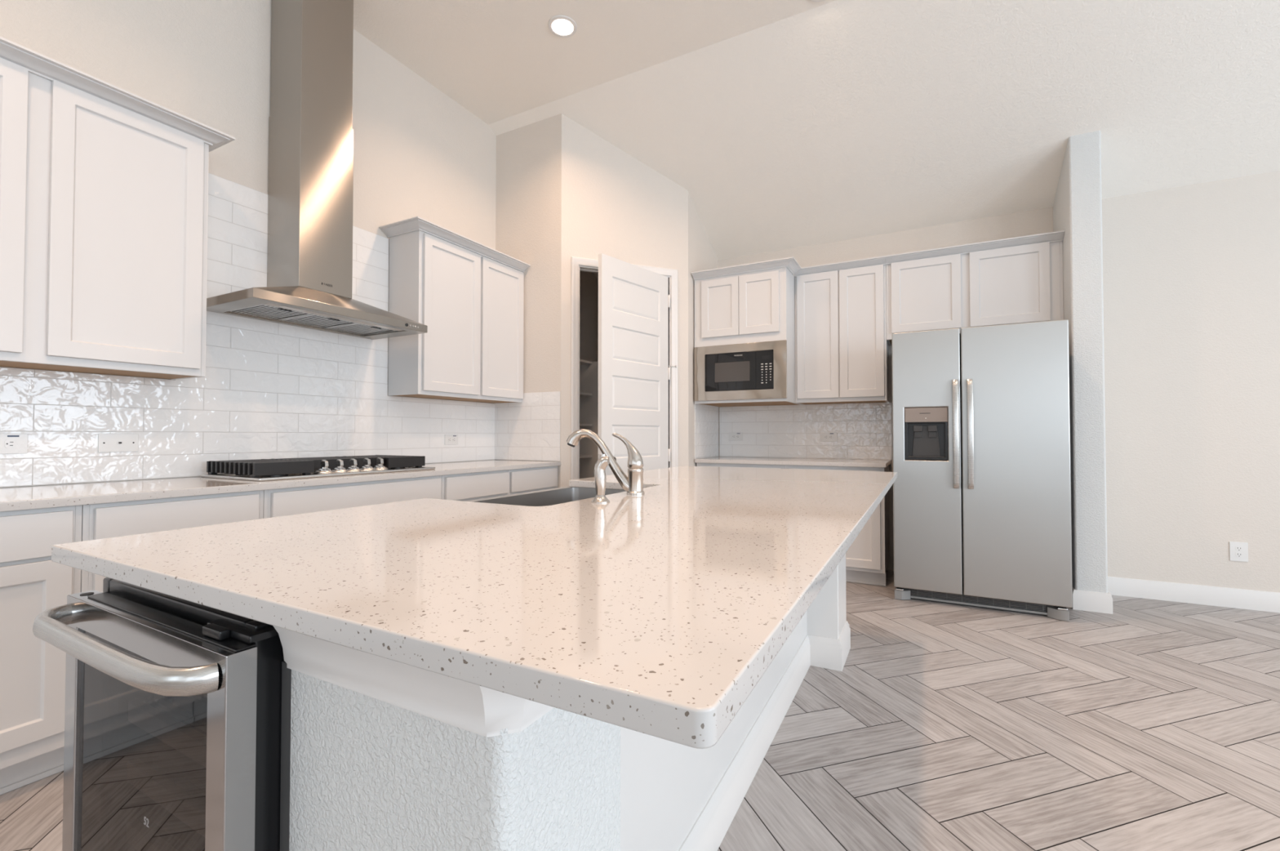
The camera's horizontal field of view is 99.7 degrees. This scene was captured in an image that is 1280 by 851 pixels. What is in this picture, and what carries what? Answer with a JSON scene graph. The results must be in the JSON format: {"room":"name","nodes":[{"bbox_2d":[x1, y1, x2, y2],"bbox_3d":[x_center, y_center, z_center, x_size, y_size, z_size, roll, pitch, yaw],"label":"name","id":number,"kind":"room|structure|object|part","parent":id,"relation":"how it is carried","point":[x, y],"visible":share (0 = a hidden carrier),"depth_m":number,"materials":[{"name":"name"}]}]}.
{"room":"kitchen","nodes":[
{"label":"kitchen","id":0,"kind":"room"},
{"bbox_2d":[0,0,597,487],"bbox_3d":[-2.638,-0.664,1.720,0.100,3.590,9.150,-1,-1,28],"label":"wall","id":1,"kind":"structure","parent":0,"point":[418,151],"depth_m":2.83,"materials":[{"name":"beige paint"}]},
{"bbox_2d":[0,36,235,379],"bbox_3d":[-2.406,-0.764,1.666,0.359,1.074,1.869,-1,-1,28],"label":"upper cabinet","id":2,"kind":"object","parent":1,"relation":"attached to","point":[104,185],"visible":1,"depth_m":2.06,"materials":[{"name":"white paint"}]},
{"bbox_3d":[-2.260,-0.754,1.686,0.019,0.995,0.461,-1,-1,28],"label":"door","id":3,"kind":"part","parent":2,"relation":"part of","materials":[{"name":"white paint"}]},
{"bbox_3d":[-2.461,-0.232,1.646,0.268,0.006,1.766,-1,-1,28],"label":"underside panel","id":4,"kind":"part","parent":2,"relation":"part of","materials":[{"name":"white wood"}]},
{"bbox_3d":[-2.406,-1.276,1.675,0.359,0.049,1.869,-1,-1,28],"label":"crown moulding","id":5,"kind":"part","parent":2,"relation":"part of","materials":[{"name":"white paint"}]},
{"bbox_3d":[-2.016,-0.746,2.147,0.019,0.995,0.460,-1,-1,28],"label":"door","id":6,"kind":"part","parent":2,"relation":"part of","materials":[{"name":"white paint"}]},
{"bbox_2d":[0,173,494,487],"bbox_3d":[-2.412,-0.503,2.027,0.007,1.472,5.310,-1,-1,28],"label":"tile backsplash","id":7,"kind":"structure","parent":1,"relation":"attached to","point":[268,389],"depth_m":2.75,"materials":[{"name":"white tile"}]},
{"bbox_2d":[0,433,27,453],"bbox_3d":[-2.396,0.069,2.030,0.007,0.076,0.130,-1,-1,28],"label":"power outlet","id":8,"kind":"object","parent":7,"relation":"attached to","point":[10,443],"visible":1,"depth_m":2.05,"materials":[{"name":"white plastic"}]},
{"bbox_2d":[4,439,16,448],"bbox_3d":[-2.385,0.069,2.046,0.001,0.033,0.029,-1,-1,28],"label":"receptacle","id":9,"kind":"object","parent":8,"relation":"attached to","point":[8,443],"depth_m":2.05,"materials":[{"name":"white plastic"}]},
{"bbox_2d":[97,433,138,452],"bbox_3d":[-2.237,0.074,2.321,0.016,0.078,0.130,-1,-1,28],"label":"light switch","id":10,"kind":"object","parent":7,"relation":"attached to","point":[107,442],"visible":1,"depth_m":2.32,"materials":[{"name":"white plastic"}]},
{"bbox_2d":[444,434,457,444],"bbox_3d":[-1.378,0.104,3.953,0.007,0.074,0.124,-1,-1,28],"label":"power outlet","id":11,"kind":"object","parent":7,"relation":"attached to","point":[450,439],"visible":1,"depth_m":3.95,"materials":[{"name":"white plastic"}]},
{"bbox_2d":[206,0,427,339],"bbox_3d":[-1.680,-1.493,2.893,0.492,1.888,0.931,-1,-1,28],"label":"range hood","id":12,"kind":"object","parent":1,"relation":"attached to","point":[310,194],"visible":0.99,"depth_m":2.82,"materials":[{"name":"silver metal"}]},
{"bbox_2d":[277,305,305,311],"bbox_3d":[-1.667,-0.560,2.588,0.035,0.002,0.110,-1,-1,28],"label":"lamp","id":13,"kind":"object","parent":12,"relation":"on","point":[280,306],"depth_m":2.58,"materials":[{"name":"white plastic"}]},
{"bbox_2d":[373,324,393,328],"bbox_3d":[-1.435,-0.552,3.027,0.035,0.002,0.110,-1,-1,28],"label":"lamp","id":14,"kind":"object","parent":12,"relation":"on","point":[379,326],"depth_m":3.02,"materials":[{"name":"white plastic"}]},
{"bbox_2d":[378,216,530,403],"bbox_3d":[-1.262,-0.725,3.827,0.359,1.074,1.060,-1,-1,28],"label":"upper cabinet","id":15,"kind":"object","parent":1,"relation":"attached to","point":[468,294],"visible":0.99,"depth_m":3.60,"materials":[{"name":"white paint"}]},
{"bbox_3d":[-1.246,-0.712,3.602,0.019,0.988,0.481,-1,-1,28],"label":"door","id":16,"kind":"part","parent":15,"relation":"part of","materials":[{"name":"white paint"}]},
{"bbox_3d":[-1.262,-1.237,3.836,0.359,0.049,1.059,-1,-1,28],"label":"crown moulding","id":17,"kind":"part","parent":15,"relation":"part of","materials":[{"name":"white paint"}]},
{"bbox_3d":[-1.281,-0.191,3.867,0.260,0.006,0.957,-1,-1,28],"label":"underside panel","id":18,"kind":"part","parent":15,"relation":"part of","materials":[{"name":"white wood"}]},
{"bbox_3d":[-1.020,-0.704,4.029,0.019,0.988,0.440,-1,-1,28],"label":"door","id":19,"kind":"part","parent":15,"relation":"part of","materials":[{"name":"white paint"}]},
{"bbox_2d":[495,113,561,487],"bbox_3d":[-0.863,-0.605,4.265,0.655,3.564,0.090,-1,-1,28],"label":"wall","id":20,"kind":"structure","parent":0,"point":[528,193],"depth_m":4.20,"materials":[{"name":"beige paint"}]},
{"bbox_2d":[494,391,559,461],"bbox_3d":[-0.885,0.009,4.209,0.643,0.527,0.007,-1,-1,28],"label":"tile backsplash","id":21,"kind":"structure","parent":20,"relation":"attached to","point":[529,429],"depth_m":4.19,"materials":[{"name":"white tile"}]},
{"bbox_2d":[560,113,688,487],"bbox_3d":[-0.116,-0.604,4.312,1.067,3.564,0.100,0,-1,-21],"label":"wall","id":22,"kind":"structure","parent":0,"point":[615,205],"depth_m":4.25,"materials":[{"name":"beige paint"}]},
{"bbox_2d":[570,256,678,479],"bbox_3d":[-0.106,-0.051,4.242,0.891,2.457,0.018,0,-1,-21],"label":"trim","id":23,"kind":"structure","parent":22,"relation":"attached to","point":[575,261],"depth_m":4.12,"materials":[{"name":"white paint"}]},
{"bbox_2d":[597,253,676,475],"bbox_3d":[0.011,-0.024,4.094,0.103,2.373,0.826,-1,-1,41],"label":"door","id":24,"kind":"structure","parent":22,"relation":"in","point":[634,300],"depth_m":4.06,"materials":[{"name":"white paint"}]},
{"bbox_2d":[0,569,1279,850],"bbox_3d":[1.000,1.098,-0.226,8.888,0.003,9.629,-1,-1,28],"label":"floor","id":25,"kind":"structure","parent":0,"point":[1148,724],"depth_m":1.94,"materials":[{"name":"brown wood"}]},
{"bbox_2d":[0,505,82,794],"bbox_3d":[-2.218,0.695,1.679,0.649,0.872,0.513,-1,-1,28],"label":"base cabinet","id":26,"kind":"object","parent":25,"relation":"on","point":[33,669],"visible":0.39,"depth_m":1.66,"materials":[{"name":"white paint"}]},
{"bbox_3d":[-1.939,0.694,1.532,0.018,0.548,0.461,-1,-1,28],"label":"door","id":27,"kind":"part","parent":26,"relation":"part of","materials":[{"name":"white paint"}]},
{"bbox_3d":[-1.939,0.338,1.538,0.018,0.136,0.461,-1,-1,28],"label":"drawer","id":28,"kind":"part","parent":26,"relation":"part of","materials":[{"name":"white paint"}]},
{"bbox_2d":[32,577,284,850],"bbox_3d":[-0.654,0.692,1.054,0.559,0.815,0.638,-1,-1,29],"label":"dishwasher","id":29,"kind":"object","parent":25,"relation":"on","point":[173,710],"visible":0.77,"depth_m":0.78,"materials":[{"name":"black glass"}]},
{"bbox_3d":[-0.796,0.331,0.808,0.540,0.036,0.060,-1,-1,29],"label":"handle","id":30,"kind":"part","parent":29,"relation":"part of","materials":[{"name":"silver metal"}]},
{"bbox_3d":[-0.775,0.663,0.833,0.462,0.626,0.006,-1,-1,29],"label":"glass pane","id":31,"kind":"part","parent":29,"relation":"part of","materials":[{"name":"black glass"}]},
{"bbox_2d":[80,489,263,592],"bbox_3d":[-1.969,0.703,2.149,0.649,0.872,0.547,-1,-1,28],"label":"base cabinet","id":32,"kind":"object","parent":25,"relation":"on","point":[113,519],"visible":0.12,"depth_m":1.94,"materials":[{"name":"white paint"}]},
{"bbox_3d":[-1.690,0.703,2.002,0.018,0.548,0.495,-1,-1,28],"label":"door","id":33,"kind":"part","parent":32,"relation":"part of","materials":[{"name":"white paint"}]},
{"bbox_3d":[-1.690,0.347,2.008,0.018,0.136,0.495,-1,-1,28],"label":"drawer","id":34,"kind":"part","parent":32,"relation":"part of","materials":[{"name":"white paint"}]},
{"bbox_2d":[263,475,441,518],"bbox_3d":[-1.621,0.715,2.807,0.649,0.872,0.937,-1,-1,28],"label":"base cabinet","id":35,"kind":"object","parent":25,"relation":"on","point":[301,500],"visible":0.1,"depth_m":2.55,"materials":[{"name":"white paint"}]},
{"bbox_2d":[0,459,560,511],"bbox_3d":[-2.124,0.246,1.861,0.659,0.030,5.309,-1,-1,28],"label":"countertop","id":36,"kind":"structure","parent":35,"relation":"on","point":[28,497],"depth_m":2.15,"materials":[{"name":"stone"}]},
{"bbox_2d":[200,454,435,480],"bbox_3d":[-1.632,0.210,2.845,0.510,0.077,0.937,-1,-1,28],"label":"gas cooktop","id":37,"kind":"object","parent":36,"relation":"in","point":[259,469],"visible":1,"depth_m":2.61,"materials":[{"name":"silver metal"}]},
{"bbox_3d":[-1.700,0.226,2.514,0.104,0.020,0.104,-1,-1,28],"label":"burner","id":38,"kind":"part","parent":37,"relation":"part of","materials":[{"name":"black plastic"}]},
{"bbox_2d":[200,466,435,480],"bbox_3d":[-1.632,0.242,2.844,0.510,0.012,0.937,-1,-1,28],"label":"tray","id":39,"kind":"object","parent":37,"relation":"on","point":[315,473],"depth_m":2.57,"materials":[{"name":"silver metal"}]},
{"bbox_3d":[-1.542,0.211,2.640,0.056,0.016,0.056,-1,-1,28],"label":"control knob","id":40,"kind":"part","parent":37,"relation":"part of","materials":[{"name":"silver metal"}]},
{"bbox_3d":[-1.506,0.212,2.708,0.056,0.016,0.056,-1,-1,28],"label":"control knob","id":41,"kind":"part","parent":37,"relation":"part of","materials":[{"name":"silver metal"}]},
{"bbox_3d":[-1.472,0.214,2.773,0.056,0.016,0.056,-1,-1,28],"label":"control knob","id":42,"kind":"part","parent":37,"relation":"part of","materials":[{"name":"silver metal"}]},
{"bbox_3d":[-1.436,0.215,2.841,0.056,0.016,0.056,-1,-1,28],"label":"control knob","id":43,"kind":"part","parent":37,"relation":"part of","materials":[{"name":"silver metal"}]},
{"bbox_3d":[-1.401,0.216,2.908,0.056,0.016,0.056,-1,-1,28],"label":"control knob","id":44,"kind":"part","parent":37,"relation":"part of","materials":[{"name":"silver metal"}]},
{"bbox_2d":[441,469,509,501],"bbox_3d":[-1.271,0.727,3.468,0.649,0.872,0.555,-1,-1,28],"label":"base cabinet","id":45,"kind":"object","parent":25,"relation":"on","point":[479,485],"visible":0.11,"depth_m":3.29,"materials":[{"name":"white paint"}]},
{"bbox_2d":[508,465,557,494],"bbox_3d":[-1.014,0.736,3.954,0.649,0.872,0.542,-1,-1,28],"label":"base cabinet","id":46,"kind":"object","parent":25,"relation":"on","point":[528,479],"visible":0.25,"depth_m":3.77,"materials":[{"name":"white paint"}]},
{"bbox_2d":[273,553,850,850],"bbox_3d":[0.035,0.698,1.899,1.017,0.873,2.592,-1,-1,28],"label":"kitchen island","id":47,"kind":"object","parent":25,"relation":"on","point":[378,753],"visible":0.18,"depth_m":0.70,"materials":[{"name":"white paint"}]},
{"bbox_3d":[-0.253,0.291,0.756,0.433,0.099,0.290,-1,-1,28],"label":"crown moulding","id":48,"kind":"part","parent":47,"relation":"part of","materials":[{"name":"white paint"}]},
{"bbox_3d":[-0.261,0.678,0.776,0.393,0.873,0.250,-1,-1,28],"label":"post","id":49,"kind":"part","parent":47,"relation":"part of","materials":[{"name":"white paint"}]},
{"bbox_2d":[51,466,897,748],"bbox_3d":[0.161,0.247,1.935,1.255,0.030,2.846,-1,-1,28],"label":"island countertop","id":50,"kind":"structure","parent":47,"relation":"on","point":[659,611],"depth_m":0.76,"materials":[{"name":"stone"}]},
{"bbox_2d":[464,486,626,506],"bbox_3d":[-0.297,0.391,1.929,0.487,0.258,0.812,-1,-1,28],"label":"sink","id":51,"kind":"object","parent":50,"relation":"in","point":[551,496],"visible":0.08,"depth_m":2.21,"materials":[{"name":"silver metal"}]},
{"bbox_2d":[591,453,609,502],"bbox_3d":[-0.116,0.155,1.597,0.055,0.140,0.055,-1,-1,28],"label":"sprayer","id":52,"kind":"object","parent":50,"relation":"on","point":[600,466],"visible":1,"depth_m":1.58,"materials":[{"name":"silver metal"}]},
{"bbox_2d":[566,428,644,494],"bbox_3d":[-0.121,0.121,1.839,0.275,0.219,0.060,0,-1,11],"label":"faucet","id":53,"kind":"object","parent":50,"relation":"on","point":[633,484],"visible":1,"depth_m":1.81,"materials":[{"name":"silver metal"}]},
{"bbox_3d":[-0.038,0.084,1.831,0.106,0.118,0.054,-1,-1,28],"label":"lever handle","id":54,"kind":"part","parent":53,"relation":"part of","materials":[{"name":"silver metal"}]},
{"bbox_3d":[0.300,0.696,1.752,0.090,0.873,2.000,-1,-1,28],"label":"seating panel","id":55,"kind":"part","parent":47,"relation":"part of","materials":[{"name":"white paint"}]},
{"bbox_3d":[0.276,1.063,1.800,0.505,0.140,2.530,-1,-1,28],"label":"baseboard","id":56,"kind":"part","parent":47,"relation":"part of","materials":[{"name":"white paint"}]},
{"bbox_3d":[0.785,0.714,2.788,0.488,0.873,0.284,-1,-1,28],"label":"corner post","id":57,"kind":"part","parent":47,"relation":"part of","materials":[{"name":"white paint"}]},
{"bbox_2d":[579,359,598,478],"bbox_3d":[-0.295,0.298,4.933,1.905,1.783,0.793,0,-1,-22],"label":"pantry shelving","id":58,"kind":"object","parent":25,"relation":"on","point":[588,370],"visible":0.1,"depth_m":5.02,"materials":[{"name":"white paint"}]},
{"bbox_3d":[-0.784,0.279,4.724,0.349,0.020,0.805,-1,-1,28],"label":"shelf","id":59,"kind":"part","parent":58,"relation":"part of","materials":[{"name":"white paint"}]},
{"bbox_3d":[-0.784,-0.008,4.729,0.349,0.020,0.805,-1,-1,28],"label":"shelf","id":60,"kind":"part","parent":58,"relation":"part of","materials":[{"name":"white paint"}]},
{"bbox_3d":[-0.784,-0.291,4.734,0.349,0.020,0.805,-1,-1,28],"label":"shelf","id":61,"kind":"part","parent":58,"relation":"part of","materials":[{"name":"white paint"}]},
{"bbox_3d":[-0.784,-0.587,4.740,0.349,0.020,0.805,-1,-1,28],"label":"shelf","id":62,"kind":"part","parent":58,"relation":"part of","materials":[{"name":"white paint"}]},
{"bbox_2d":[696,462,784,468],"bbox_3d":[0.933,0.750,4.642,0.735,0.869,0.590,-1,-1,28],"label":"base cabinet","id":63,"kind":"object","parent":25,"relation":"on","point":[712,464],"visible":0.12,"depth_m":4.39,"materials":[{"name":"white paint"}]},
{"bbox_3d":[0.801,0.397,4.395,0.678,0.123,0.018,-1,-1,28],"label":"drawer","id":64,"kind":"part","parent":63,"relation":"part of","materials":[{"name":"white paint"}]},
{"bbox_2d":[694,456,890,466],"bbox_3d":[1.251,0.296,4.473,1.469,0.030,0.612,-1,-1,28],"label":"countertop","id":65,"kind":"structure","parent":63,"relation":"on","point":[728,460],"depth_m":4.27,"materials":[{"name":"stone"}]},
{"bbox_2d":[784,464,889,586],"bbox_3d":[1.576,0.744,4.302,0.716,0.869,0.590,-1,-1,28],"label":"base cabinet","id":66,"kind":"object","parent":25,"relation":"on","point":[867,558],"visible":0.3,"depth_m":3.95,"materials":[{"name":"white paint"}]},
{"bbox_3d":[1.445,0.390,4.054,0.652,0.123,0.018,-1,-1,28],"label":"drawer","id":67,"kind":"part","parent":66,"relation":"part of","materials":[{"name":"white paint"}]},
{"bbox_3d":[1.590,0.752,3.971,0.324,0.576,0.018,-1,-1,28],"label":"door","id":68,"kind":"part","parent":66,"relation":"part of","materials":[{"name":"white paint"}]},
{"bbox_2d":[891,319,1072,621],"bbox_3d":[2.289,0.273,3.728,0.950,1.786,0.861,-1,-1,28],"label":"refrigerator","id":69,"kind":"object","parent":25,"relation":"on","point":[981,415],"visible":1,"depth_m":3.38,"materials":[{"name":"grey metal"}]},
{"bbox_3d":[1.886,-0.069,3.565,0.247,0.094,0.058,-1,-1,28],"label":"dispenser panel","id":70,"kind":"part","parent":69,"relation":"part of","materials":[{"name":"silver metal"}]},
{"bbox_3d":[1.895,0.104,3.578,0.166,0.207,0.012,-1,-1,28],"label":"recess plate","id":71,"kind":"part","parent":69,"relation":"part of","materials":[{"name":"grey plastic"}]},
{"bbox_3d":[1.887,0.227,3.563,0.394,1.701,0.070,-1,-1,28],"label":"freezer door","id":72,"kind":"part","parent":69,"relation":"part of","materials":[{"name":"silver metal"}]},
{"bbox_3d":[2.005,0.053,3.429,0.034,0.694,0.061,-1,-1,28],"label":"handle","id":73,"kind":"part","parent":69,"relation":"part of","materials":[{"name":"silver metal"}]},
{"bbox_3d":[2.075,0.053,3.393,0.034,0.694,0.061,-1,-1,28],"label":"handle","id":74,"kind":"part","parent":69,"relation":"part of","materials":[{"name":"silver metal"}]},
{"bbox_3d":[2.309,0.223,3.340,0.550,1.701,0.070,-1,-1,28],"label":"fridge door","id":75,"kind":"part","parent":69,"relation":"part of","materials":[{"name":"silver metal"}]},
{"bbox_2d":[688,192,717,466],"bbox_3d":[0.529,-0.389,4.801,0.086,3.153,0.732,-1,-1,28],"label":"wall","id":76,"kind":"structure","parent":0,"point":[701,255],"depth_m":4.56,"materials":[{"name":"beige paint"}]},
{"bbox_2d":[694,403,719,458],"bbox_3d":[0.601,0.053,4.830,0.007,0.467,0.584,-1,-1,28],"label":"tile backsplash","id":77,"kind":"structure","parent":76,"relation":"attached to","point":[706,417],"depth_m":4.80,"materials":[{"name":"white tile"}]},
{"bbox_2d":[353,0,1279,279],"bbox_3d":[0.980,-2.100,-0.141,8.500,1.026,9.400,-1,-1,28],"label":"ceiling","id":78,"kind":"structure","parent":0,"point":[784,124],"depth_m":3.46,"materials":[{"name":"white paint"}]},
{"bbox_2d":[547,14,577,37],"bbox_3d":[-0.472,-2.426,3.290,0.176,0.008,0.176,-1,-1,28],"label":"recessed light","id":79,"kind":"object","parent":78,"relation":"in","point":[561,26],"visible":1,"depth_m":3.28,"materials":[{"name":"white paint"}]},
{"bbox_2d":[810,0,825,2],"bbox_3d":[1.017,-2.431,3.014,0.176,0.008,0.176,-1,-1,28],"label":"recessed light","id":80,"kind":"object","parent":78,"relation":"in","point":[815,1],"visible":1,"depth_m":3.09,"materials":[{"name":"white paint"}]},
{"bbox_2d":[597,170,1279,592],"bbox_3d":[3.141,-0.220,3.886,8.080,2.780,0.100,-1,-1,28],"label":"wall","id":81,"kind":"structure","parent":0,"point":[1191,273],"depth_m":3.58,"materials":[{"name":"beige paint"}]},
{"bbox_2d":[691,256,802,406],"bbox_3d":[0.957,-0.730,4.607,0.839,1.095,0.684,-1,-1,28],"label":"upper cabinet","id":82,"kind":"object","parent":81,"relation":"attached to","point":[751,302],"visible":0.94,"depth_m":4.36,"materials":[{"name":"white paint"}]},
{"bbox_3d":[0.658,-0.969,4.450,0.320,0.476,0.019,-1,-1,28],"label":"door","id":83,"kind":"part","parent":82,"relation":"part of","materials":[{"name":"white paint"}]},
{"bbox_2d":[693,339,786,400],"bbox_3d":[0.911,-0.430,4.578,0.768,0.452,0.510,-1,-1,28],"label":"microwave","id":84,"kind":"object","parent":82,"relation":"in","point":[755,370],"visible":1,"depth_m":4.34,"materials":[{"name":"silver metal"}]},
{"bbox_3d":[0.734,-0.437,4.397,0.428,0.302,0.021,-1,-1,28],"label":"door","id":85,"kind":"part","parent":84,"relation":"part of","materials":[{"name":"black glass"}]},
{"bbox_3d":[0.984,-0.440,4.264,0.136,0.302,0.021,-1,-1,28],"label":"control panel","id":86,"kind":"part","parent":84,"relation":"part of","materials":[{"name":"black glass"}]},
{"bbox_3d":[0.868,-1.256,4.448,0.839,0.049,0.304,-1,-1,28],"label":"crown moulding","id":87,"kind":"part","parent":82,"relation":"part of","materials":[{"name":"white paint"}]},
{"bbox_3d":[0.945,-0.186,4.649,0.736,0.006,0.586,-1,-1,28],"label":"underside panel","id":88,"kind":"part","parent":82,"relation":"part of","materials":[{"name":"white wood"}]},
{"bbox_3d":[0.945,-0.972,4.298,0.321,0.476,0.019,-1,-1,28],"label":"door","id":89,"kind":"part","parent":82,"relation":"part of","materials":[{"name":"white paint"}]},
{"bbox_2d":[719,402,892,459],"bbox_3d":[1.400,0.052,4.741,1.471,0.467,0.007,-1,-1,28],"label":"tile backsplash","id":90,"kind":"structure","parent":81,"relation":"attached to","point":[863,430],"depth_m":4.70,"materials":[{"name":"white tile"}]},
{"bbox_2d":[728,432,742,440],"bbox_3d":[0.887,0.103,5.003,0.130,0.076,0.007,-1,-1,28],"label":"power outlet","id":91,"kind":"object","parent":90,"relation":"attached to","point":[732,436],"visible":1,"depth_m":5.00,"materials":[{"name":"white plastic"}]},
{"bbox_2d":[819,432,837,441],"bbox_3d":[1.612,0.099,4.620,0.140,0.078,0.007,-1,-1,28],"label":"power outlet","id":92,"kind":"object","parent":90,"relation":"attached to","point":[824,437],"visible":1,"depth_m":4.62,"materials":[{"name":"white plastic"}]},
{"bbox_2d":[793,255,888,404],"bbox_3d":[1.643,-0.734,4.416,0.690,1.093,0.379,-1,-1,28],"label":"upper cabinet","id":93,"kind":"object","parent":81,"relation":"attached to","point":[842,346],"visible":0.94,"depth_m":4.28,"materials":[{"name":"white paint"}]},
{"bbox_3d":[1.437,-0.727,4.378,0.322,1.014,0.019,-1,-1,28],"label":"door","id":94,"kind":"part","parent":93,"relation":"part of","materials":[{"name":"white paint"}]},
{"bbox_3d":[1.571,-1.259,4.289,0.690,0.049,0.070,-1,-1,28],"label":"crown moulding","id":95,"kind":"part","parent":93,"relation":"part of","materials":[{"name":"white paint"}]},
{"bbox_3d":[1.664,-0.192,4.445,0.657,0.006,0.288,-1,-1,28],"label":"underside panel","id":96,"kind":"part","parent":93,"relation":"part of","materials":[{"name":"white wood"}]},
{"bbox_3d":[1.731,-0.730,4.223,0.322,1.014,0.019,-1,-1,28],"label":"door","id":97,"kind":"part","parent":93,"relation":"part of","materials":[{"name":"white paint"}]},
{"bbox_2d":[885,230,1064,345],"bbox_3d":[2.430,-0.974,4.004,1.088,0.628,0.379,-1,-1,28],"label":"upper cabinet","id":98,"kind":"object","parent":81,"relation":"attached to","point":[1017,279],"visible":0.87,"depth_m":3.86,"materials":[{"name":"white paint"}]},
{"bbox_3d":[2.122,-0.974,4.020,0.458,0.538,0.019,-1,-1,28],"label":"door","id":99,"kind":"part","parent":98,"relation":"part of","materials":[{"name":"white paint"}]},
{"bbox_3d":[2.357,-1.266,3.873,1.088,0.049,0.070,-1,-1,28],"label":"crown moulding","id":100,"kind":"part","parent":98,"relation":"part of","materials":[{"name":"white paint"}]},
{"bbox_3d":[2.578,-0.978,3.779,0.465,0.538,0.019,-1,-1,28],"label":"door","id":101,"kind":"part","parent":98,"relation":"part of","materials":[{"name":"white paint"}]},
{"bbox_2d":[1107,576,1279,612],"bbox_3d":[4.913,1.091,2.859,4.008,0.122,0.016,-1,-1,28],"label":"baseboard","id":102,"kind":"structure","parent":81,"relation":"attached to","point":[1259,600],"depth_m":3.53,"materials":[{"name":"white paint"}]},
{"bbox_2d":[1229,541,1248,561],"bbox_3d":[3.821,0.805,3.447,0.084,0.122,0.007,-1,-1,28],"label":"power outlet","id":103,"kind":"object","parent":81,"relation":"attached to","point":[1238,551],"visible":1,"depth_m":3.44,"materials":[{"name":"white plastic"}]},
{"bbox_2d":[1235,546,1242,551],"bbox_3d":[3.820,0.785,3.445,0.033,0.029,0.001,-1,-1,28],"label":"receptacle","id":104,"kind":"object","parent":103,"relation":"attached to","point":[1237,548],"depth_m":3.44,"materials":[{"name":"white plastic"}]},
{"bbox_2d":[1235,552,1242,556],"bbox_3d":[3.820,0.824,3.444,0.033,0.029,0.001,-1,-1,28],"label":"receptacle","id":105,"kind":"object","parent":103,"relation":"attached to","point":[1237,554],"depth_m":3.44,"materials":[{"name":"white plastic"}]},
{"bbox_2d":[1053,130,1107,592],"bbox_3d":[2.953,-0.348,3.640,0.164,3.028,0.515,-1,-1,28],"label":"wall","id":106,"kind":"structure","parent":0,"point":[1077,202],"depth_m":3.42,"materials":[{"name":"white paint"}]},
{"bbox_2d":[1071,586,1112,613],"bbox_3d":[2.949,1.105,3.607,0.196,0.122,0.531,-1,-1,28],"label":"baseboard","id":107,"kind":"structure","parent":106,"relation":"attached to","point":[1084,600],"depth_m":3.37,"materials":[{"name":"white paint"}]}
]}

